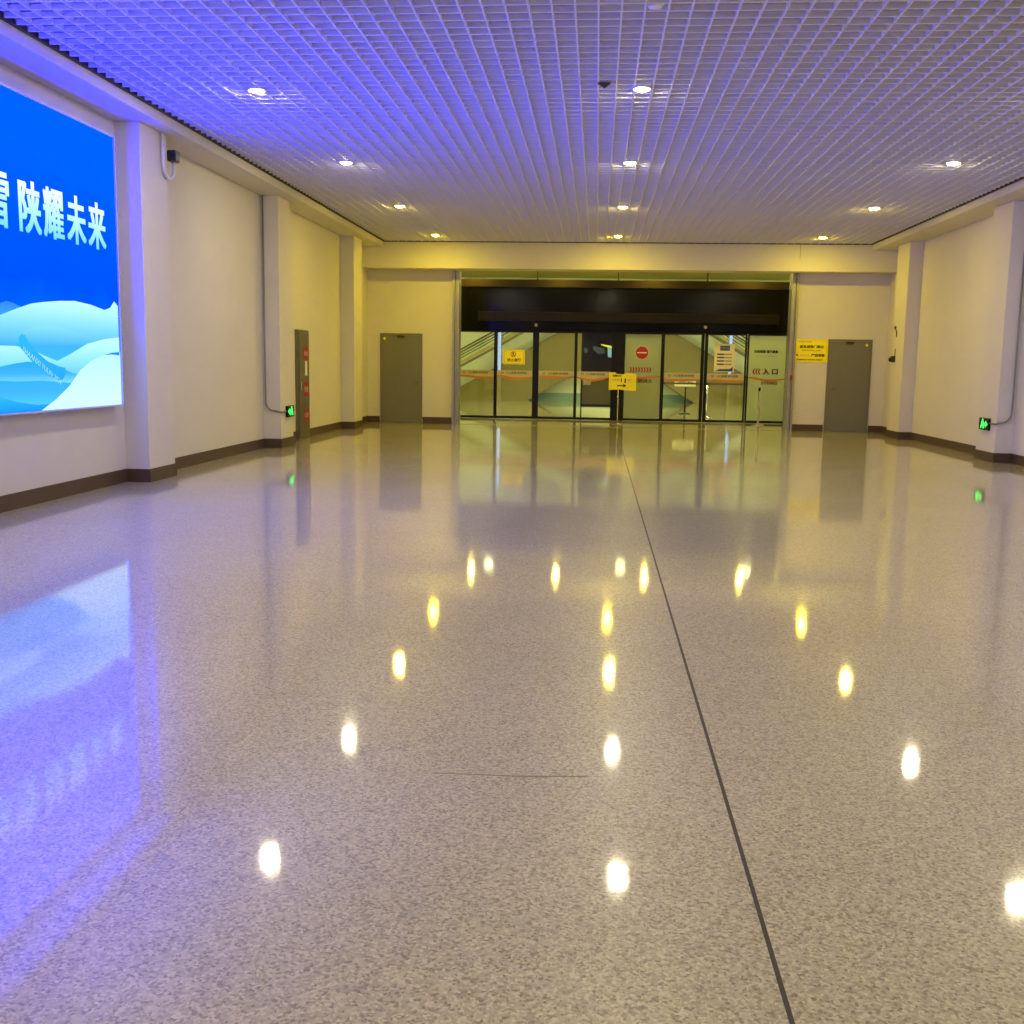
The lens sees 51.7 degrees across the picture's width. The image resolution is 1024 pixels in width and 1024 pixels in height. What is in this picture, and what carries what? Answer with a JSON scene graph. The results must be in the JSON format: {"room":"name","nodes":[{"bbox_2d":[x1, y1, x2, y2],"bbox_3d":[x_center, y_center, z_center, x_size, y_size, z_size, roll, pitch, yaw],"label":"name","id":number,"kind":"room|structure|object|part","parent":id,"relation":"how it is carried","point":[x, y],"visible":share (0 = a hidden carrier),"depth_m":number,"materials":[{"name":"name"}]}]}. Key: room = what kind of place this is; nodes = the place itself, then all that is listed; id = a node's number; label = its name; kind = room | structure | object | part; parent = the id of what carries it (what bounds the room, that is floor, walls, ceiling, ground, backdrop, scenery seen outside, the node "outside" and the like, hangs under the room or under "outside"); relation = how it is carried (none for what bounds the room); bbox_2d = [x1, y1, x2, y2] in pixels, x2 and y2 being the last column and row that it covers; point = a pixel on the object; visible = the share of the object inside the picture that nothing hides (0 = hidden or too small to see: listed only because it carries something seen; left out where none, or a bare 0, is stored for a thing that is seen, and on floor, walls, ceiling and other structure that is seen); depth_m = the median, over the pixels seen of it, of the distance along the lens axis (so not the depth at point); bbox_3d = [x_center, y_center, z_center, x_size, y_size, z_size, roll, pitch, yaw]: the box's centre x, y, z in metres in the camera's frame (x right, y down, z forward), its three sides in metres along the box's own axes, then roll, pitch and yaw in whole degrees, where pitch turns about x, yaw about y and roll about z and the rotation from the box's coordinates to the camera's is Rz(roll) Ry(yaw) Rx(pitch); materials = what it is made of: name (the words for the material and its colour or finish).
{"room":"lobby","nodes":[
{"label":"lobby","id":0,"kind":"room"},
{"bbox_2d":[0,64,367,495],"bbox_3d":[-5.010,-2.463,10.899,0.350,4.700,31.800,2,8,4],"label":"wall","id":1,"kind":"structure","parent":0,"point":[214,226],"depth_m":15.60,"materials":[{"name":"paint"}]},
{"bbox_2d":[0,82,123,415],"bbox_3d":[-4.824,-2.494,10.201,0.126,3.080,4.340,2,8,4],"label":"screen","id":2,"kind":"object","parent":1,"relation":"attached to","point":[61,335],"visible":1,"depth_m":10.91,"materials":[{"name":"plastic"}]},
{"bbox_2d":[114,121,174,468],"bbox_3d":[-4.518,-2.527,13.038,0.300,4.250,0.780,2,8,4],"label":"pillar","id":3,"kind":"structure","parent":1,"relation":"attached to","point":[141,182],"depth_m":12.78,"materials":[{"name":"paint"}]},
{"bbox_2d":[160,132,179,179],"bbox_3d":[-4.266,-4.412,13.152,0.125,0.540,0.420,2,8,4],"label":"security camera","id":4,"kind":"object","parent":1,"relation":"hanging from","point":[173,156],"visible":1,"depth_m":13.17,"materials":[{"name":"white plastic"}]},
{"bbox_2d":[0,416,368,512],"bbox_3d":[-4.717,-0.200,11.139,0.318,0.160,31.300,2,8,4],"label":"baseboard","id":5,"kind":"structure","parent":1,"relation":"attached to","point":[13,501],"depth_m":12.92,"materials":[{"name":"brown paint"}]},
{"bbox_2d":[0,11,382,246],"bbox_3d":[-4.573,-4.394,10.242,0.520,0.220,30.700,2,8,4],"label":"beam","id":6,"kind":"structure","parent":1,"relation":"attached to","point":[20,52],"depth_m":12.10,"materials":[{"name":"white paint"}]},
{"bbox_2d":[261,195,286,412],"bbox_3d":[-4.069,-3.529,18.097,0.302,3.634,0.324,2,8,4],"label":"conduit","id":7,"kind":"object","parent":1,"relation":"attached to","point":[261,195],"visible":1,"depth_m":17.96,"materials":[{"name":"grey metal"}]},
{"bbox_2d":[260,195,292,438],"bbox_3d":[-4.087,-3.269,18.385,0.300,4.250,0.750,2,8,4],"label":"pillar","id":8,"kind":"structure","parent":1,"relation":"attached to","point":[276,209],"depth_m":18.12,"materials":[{"name":"paint"}]},
{"bbox_2d":[286,405,293,416],"bbox_3d":[-3.931,-1.786,18.689,0.043,0.195,0.390,2,8,4],"label":"exit sign","id":9,"kind":"object","parent":1,"relation":"attached to","point":[290,409],"visible":1,"depth_m":18.65,"materials":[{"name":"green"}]},
{"bbox_2d":[295,329,309,439],"bbox_3d":[-4.050,-2.470,20.478,0.095,2.090,0.770,2,8,4],"label":"cabinet","id":10,"kind":"object","parent":1,"relation":"attached to","point":[302,396],"visible":1,"depth_m":20.32,"materials":[{"name":"grey metal"}]},
{"bbox_2d":[340,236,361,421],"bbox_3d":[-3.639,-4.039,23.939,0.300,4.250,0.800,2,8,4],"label":"pillar","id":11,"kind":"structure","parent":1,"relation":"attached to","point":[350,246],"depth_m":23.64,"materials":[{"name":"paint"}]},
{"bbox_2d":[0,399,1023,1023],"bbox_3d":[2.615,-1.218,20.534,34.000,0.204,51.900,2,8,4],"label":"floor","id":12,"kind":"structure","parent":0,"point":[472,720],"depth_m":4.35,"materials":[{"name":"stone"}]},
{"bbox_2d":[461,332,522,366],"bbox_3d":[-1.143,-6.956,44.024,7.032,4.540,1.470,2,8,4],"label":"escalator","id":13,"kind":"object","parent":12,"relation":"on","point":[511,336],"visible":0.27,"depth_m":43.42,"materials":[{"name":"silver metal"}]},
{"bbox_3d":[-1.083,-7.354,44.673,7.032,3.929,0.070,2,8,4],"label":"handrail","id":14,"kind":"part","parent":13,"relation":"part of","materials":[{"name":"brown rubber"}]},
{"bbox_3d":[-1.194,-7.162,43.291,7.032,3.929,0.070,2,8,4],"label":"handrail","id":15,"kind":"part","parent":13,"relation":"part of","materials":[{"name":"brown rubber"}]},
{"bbox_3d":[-1.198,-6.925,43.324,7.020,3.908,0.044,2,8,4],"label":"rail","id":16,"kind":"part","parent":13,"relation":"part of","materials":[{"name":"brown rubber"}]},
{"bbox_3d":[-1.087,-7.116,44.706,7.020,3.908,0.044,2,8,4],"label":"rail","id":17,"kind":"part","parent":13,"relation":"part of","materials":[{"name":"brown rubber"}]},
{"bbox_2d":[497,332,501,400],"bbox_3d":[-0.509,-6.323,42.967,0.140,3.600,0.100,2,8,4],"label":"column","id":18,"kind":"structure","parent":12,"relation":"on","point":[499,333],"depth_m":42.97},
{"bbox_2d":[460,333,581,399],"bbox_3d":[0.668,-6.954,45.266,7.460,4.250,1.000,2,8,4],"label":"staircase","id":19,"kind":"structure","parent":12,"relation":"on","point":[556,352],"depth_m":44.88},
{"bbox_2d":[580,333,611,415],"bbox_3d":[2.591,-4.112,31.274,1.090,2.560,0.203,2,8,4],"label":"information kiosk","id":20,"kind":"object","parent":12,"relation":"on","point":[596,352],"visible":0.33,"depth_m":31.15,"materials":[{"name":"black"}]},
{"bbox_2d":[583,380,590,384],"bbox_3d":[2.226,-3.846,31.314,0.230,0.150,0.045,2,8,4],"label":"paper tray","id":21,"kind":"object","parent":20,"relation":"on","point":[584,382],"depth_m":31.29,"materials":[{"name":"beige plastic"}]},
{"bbox_3d":[2.571,-3.489,31.363,1.070,1.300,0.140,2,8,4],"label":"support frame","id":22,"kind":"part","parent":20,"relation":"part of","materials":[{"name":"black metal"}]},
{"bbox_3d":[2.574,-3.570,31.367,0.990,0.740,0.030,2,8,4],"label":"panel","id":23,"kind":"part","parent":20,"relation":"part of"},
{"bbox_2d":[609,372,636,424],"bbox_3d":[2.847,-2.936,27.316,0.710,1.335,0.310,2,8,4],"label":"sign stand","id":24,"kind":"object","parent":12,"relation":"on","point":[627,381],"visible":1,"depth_m":27.22,"materials":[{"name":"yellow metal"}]},
{"bbox_3d":[2.851,-3.359,27.221,0.710,0.470,0.012,2,8,4],"label":"sign panel","id":25,"kind":"part","parent":24,"relation":"part of","materials":[{"name":"yellow plastic"}]},
{"bbox_2d":[674,381,695,413],"bbox_3d":[5.567,-3.753,34.026,0.531,1.180,0.444,-5,10,-35],"label":"sign stand","id":26,"kind":"object","parent":12,"relation":"on","point":[685,385],"visible":0.54,"depth_m":33.98,"materials":[{"name":"silver"}]},
{"bbox_3d":[5.574,-4.190,33.970,0.680,0.300,0.023,2,8,4],"label":"sign panel","id":27,"kind":"part","parent":26,"relation":"part of","materials":[{"name":"beige paper"}]},
{"bbox_2d":[625,334,747,403],"bbox_3d":[8.164,-6.784,44.685,7.540,4.310,1.000,2,8,4],"label":"staircase","id":28,"kind":"structure","parent":12,"relation":"on","point":[681,355],"depth_m":44.33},
{"bbox_2d":[705,383,711,417],"bbox_3d":[5.837,-3.355,31.676,0.350,1.050,0.350,2,8,4],"label":"barrier post","id":29,"kind":"object","parent":12,"relation":"on","point":[706,416],"visible":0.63,"depth_m":31.64,"materials":[{"name":"silver metal"}]},
{"bbox_2d":[664,382,745,384],"bbox_3d":[5.870,-3.834,31.607,3.670,0.050,0.010,2,8,4],"label":"belt","id":30,"kind":"object","parent":29,"relation":"attached to","point":[664,382],"visible":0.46,"depth_m":31.60,"materials":[{"name":"fabric"}]},
{"bbox_2d":[726,335,732,404],"bbox_3d":[8.730,-6.077,42.256,0.140,3.600,0.100,2,8,4],"label":"column","id":31,"kind":"structure","parent":12,"relation":"on","point":[730,336],"depth_m":42.42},
{"bbox_2d":[710,335,749,356],"bbox_3d":[9.498,-6.760,43.194,6.784,4.718,1.470,2,8,4],"label":"escalator","id":32,"kind":"object","parent":12,"relation":"on","point":[722,339],"visible":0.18,"depth_m":42.55,"materials":[{"name":"silver metal"}]},
{"bbox_2d":[751,387,763,425],"bbox_3d":[6.497,-2.777,27.803,0.350,1.000,0.350,2,8,4],"label":"barrier post","id":33,"kind":"object","parent":12,"relation":"on","point":[759,388],"visible":1,"depth_m":27.77,"materials":[{"name":"silver metal"}]},
{"bbox_2d":[0,0,1023,244],"bbox_3d":[1.491,-4.515,9.989,13.240,0.480,31.600,2,8,4],"label":"ceiling","id":34,"kind":"structure","parent":0,"point":[759,121],"depth_m":11.79,"materials":[{"name":"white metal"}]},
{"bbox_2d":[247,86,265,93],"bbox_3d":[-2.747,-4.552,11.359,0.200,0.079,0.200,2,8,4],"label":"recessed light","id":35,"kind":"object","parent":34,"relation":"in","point":[262,89],"visible":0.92,"depth_m":11.31,"materials":[{"name":"white"}]},
{"bbox_2d":[339,159,352,163],"bbox_3d":[-2.422,-5.111,15.387,0.200,0.079,0.200,2,8,4],"label":"recessed light","id":36,"kind":"object","parent":34,"relation":"in","point":[342,161],"visible":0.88,"depth_m":15.33,"materials":[{"name":"white plastic"}]},
{"bbox_2d":[598,82,611,88],"bbox_3d":[0.953,-4.385,10.866,0.140,0.054,0.090,2,8,4],"label":"ceiling sensor","id":37,"kind":"object","parent":34,"relation":"attached to","point":[604,85],"visible":1,"depth_m":10.84,"materials":[{"name":"grey plastic"}]},
{"bbox_2d":[623,159,636,164],"bbox_3d":[1.684,-5.001,15.072,0.200,0.079,0.200,2,8,4],"label":"recessed light","id":38,"kind":"object","parent":34,"relation":"in","point":[627,161],"visible":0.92,"depth_m":15.01,"materials":[{"name":"white plastic"}]},
{"bbox_2d":[632,85,651,91],"bbox_3d":[1.359,-4.442,11.043,0.200,0.079,0.200,2,8,4],"label":"recessed light","id":39,"kind":"object","parent":34,"relation":"in","point":[639,88],"visible":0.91,"depth_m":11.00,"materials":[{"name":"white plastic"}]},
{"bbox_2d":[647,4,663,9],"bbox_3d":[1.157,-4.094,8.535,0.150,0.048,0.150,2,8,4],"label":"smoke detector","id":40,"kind":"object","parent":34,"relation":"attached to","point":[650,6],"visible":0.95,"depth_m":8.51,"materials":[{"name":"white plastic"}]},
{"bbox_2d":[946,160,960,164],"bbox_3d":[6.159,-4.882,14.727,0.200,0.079,0.200,2,8,4],"label":"recessed light","id":41,"kind":"object","parent":34,"relation":"in","point":[951,162],"visible":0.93,"depth_m":14.67,"materials":[{"name":"white"}]},
{"bbox_2d":[460,277,789,394],"bbox_3d":[4.715,-7.619,45.607,34.000,5.600,0.300,2,8,4],"label":"wall","id":42,"kind":"structure","parent":0,"point":[524,341],"depth_m":45.84,"materials":[{"name":"beige paint"}]},
{"bbox_2d":[530,393,689,401],"bbox_3d":[4.660,-4.972,45.806,34.000,0.300,0.040,2,8,4],"label":"baseboard","id":43,"kind":"structure","parent":42,"relation":"attached to","point":[544,396],"depth_m":45.95,"materials":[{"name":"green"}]},
{"bbox_2d":[461,271,790,279],"bbox_3d":[4.083,-9.037,36.904,34.000,0.400,17.200,2,8,4],"label":"ceiling","id":44,"kind":"structure","parent":0,"point":[504,274],"depth_m":43.45,"materials":[{"name":"yellow paint"}]},
{"bbox_2d":[368,270,890,431],"bbox_3d":[2.717,-4.446,25.953,12.640,4.700,0.300,2,8,4],"label":"wall","id":45,"kind":"structure","parent":0,"point":[830,306],"depth_m":25.75,"materials":[{"name":"paint"}]},
{"bbox_2d":[380,333,422,422],"bbox_3d":[-2.769,-3.338,26.359,1.060,2.220,0.073,2,8,4],"label":"door","id":46,"kind":"structure","parent":45,"relation":"in","point":[400,353],"depth_m":26.37,"materials":[{"name":"grey paint"}]},
{"bbox_2d":[451,270,461,423],"bbox_3d":[-1.384,-4.086,26.303,0.170,3.760,0.400,2,8,4],"label":"trim","id":47,"kind":"structure","parent":45,"relation":"attached to","point":[456,286],"depth_m":26.14,"materials":[{"name":"metal"}]},
{"bbox_2d":[369,416,880,432],"bbox_3d":[2.669,-2.177,26.110,12.604,0.160,0.018,2,8,4],"label":"baseboard","id":48,"kind":"structure","parent":45,"relation":"attached to","point":[437,420],"depth_m":25.78,"materials":[{"name":"brown paint"}]},
{"bbox_2d":[362,242,897,273],"bbox_3d":[2.709,-6.133,25.263,12.640,0.710,0.602,2,8,4],"label":"beam","id":49,"kind":"structure","parent":45,"relation":"attached to","point":[462,256],"depth_m":24.98,"materials":[{"name":"beige paint"}]},
{"bbox_2d":[782,273,799,430],"bbox_3d":[6.784,-3.868,25.674,0.160,3.760,0.400,2,8,4],"label":"trim","id":50,"kind":"structure","parent":45,"relation":"attached to","point":[795,277],"depth_m":25.54,"materials":[{"name":"metal"}]},
{"bbox_2d":[795,339,827,362],"bbox_3d":[7.223,-3.893,25.506,0.800,0.550,0.014,2,8,4],"label":"notice","id":51,"kind":"object","parent":45,"relation":"attached to","point":[807,350],"visible":1,"depth_m":25.50,"materials":[{"name":"yellow paper"}]},
{"bbox_2d":[823,339,872,431],"bbox_3d":[8.125,-3.048,25.521,1.040,2.220,0.073,2,8,4],"label":"door","id":52,"kind":"structure","parent":45,"relation":"in","point":[848,375],"depth_m":25.53,"materials":[{"name":"grey paint"}]},
{"bbox_2d":[882,215,1023,455],"bbox_3d":[7.937,-2.118,9.903,0.350,4.700,31.800,2,8,4],"label":"wall","id":53,"kind":"structure","parent":0,"point":[956,263],"depth_m":20.65,"materials":[{"name":"paint"}]},
{"bbox_2d":[888,349,895,361],"bbox_3d":[8.507,-3.507,23.651,0.135,0.300,0.140,2,8,4],"label":"camera","id":54,"kind":"object","parent":53,"relation":"attached to","point":[892,358],"visible":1,"depth_m":23.60,"materials":[{"name":"black plastic"}]},
{"bbox_2d":[887,241,923,431],"bbox_3d":[8.703,-3.767,23.402,0.280,4.250,0.930,2,8,4],"label":"column","id":55,"kind":"structure","parent":53,"relation":"attached to","point":[910,254],"depth_m":23.08,"materials":[{"name":"paint"}]},
{"bbox_2d":[872,179,1023,250],"bbox_3d":[7.457,-4.073,9.316,0.620,0.220,30.700,2,8,4],"label":"trim","id":56,"kind":"structure","parent":53,"relation":"attached to","point":[981,208],"depth_m":19.30,"materials":[{"name":"white paint"}]},
{"bbox_2d":[881,426,1023,465],"bbox_3d":[7.574,0.128,10.193,0.298,0.160,31.300,2,8,4],"label":"baseboard","id":57,"kind":"structure","parent":53,"relation":"attached to","point":[971,449],"depth_m":20.00,"materials":[{"name":"brown paint"}]},
{"bbox_2d":[979,417,990,430],"bbox_3d":[8.067,-1.504,18.019,0.043,0.200,0.440,2,8,4],"label":"exit sign","id":58,"kind":"object","parent":53,"relation":"attached to","point":[984,424],"visible":1,"depth_m":17.96,"materials":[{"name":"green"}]},
{"bbox_2d":[976,200,1023,452],"bbox_3d":[8.248,-2.984,17.754,0.280,4.250,0.870,2,8,4],"label":"column","id":59,"kind":"structure","parent":53,"relation":"attached to","point":[1007,245],"depth_m":17.50,"materials":[{"name":"paint"}]},
{"bbox_2d":[989,257,1023,424],"bbox_3d":[8.187,-3.245,17.392,0.267,3.614,0.304,2,8,4],"label":"conduit","id":60,"kind":"object","parent":53,"relation":"attached to","point":[1009,418],"visible":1,"depth_m":17.31,"materials":[{"name":"grey metal"}]},
{"bbox_3d":[3.362,-5.293,28.831,34.000,5.600,0.120,2,8,4],"label":"wall","id":61,"kind":"structure","parent":0,"visible":0},
{"bbox_2d":[460,271,789,423],"bbox_3d":[3.027,-4.624,28.880,9.160,4.250,0.220,2,8,4],"label":"door","id":62,"kind":"structure","parent":61,"relation":"in","point":[618,308],"depth_m":28.80,"materials":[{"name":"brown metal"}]},
{"bbox_2d":[503,350,524,364],"bbox_3d":[0.055,-4.290,29.220,0.600,0.400,0.004,2,8,4],"label":"sign","id":63,"kind":"object","parent":62,"relation":"attached to","point":[509,356],"visible":1,"depth_m":29.22,"materials":[{"name":"plastic"}]},
{"bbox_2d":[623,334,661,418],"bbox_3d":[3.576,-3.716,28.965,0.970,2.285,0.007,2,8,4],"label":"poster","id":64,"kind":"object","parent":62,"relation":"attached to","point":[642,351],"visible":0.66,"depth_m":28.95,"materials":[{"name":"beige paper"}]},
{"bbox_2d":[714,344,734,371],"bbox_3d":[5.787,-4.196,28.771,0.540,0.760,0.002,2,8,4],"label":"poster","id":65,"kind":"object","parent":62,"relation":"attached to","point":[724,354],"visible":1,"depth_m":28.77,"materials":[{"name":"beige paper"}]},
{"bbox_2d":[746,336,786,420],"bbox_3d":[6.915,-3.627,28.708,0.980,2.285,0.007,2,8,4],"label":"poster","id":66,"kind":"object","parent":62,"relation":"attached to","point":[767,354],"visible":1,"depth_m":28.71,"materials":[{"name":"beige paper"}]}
]}

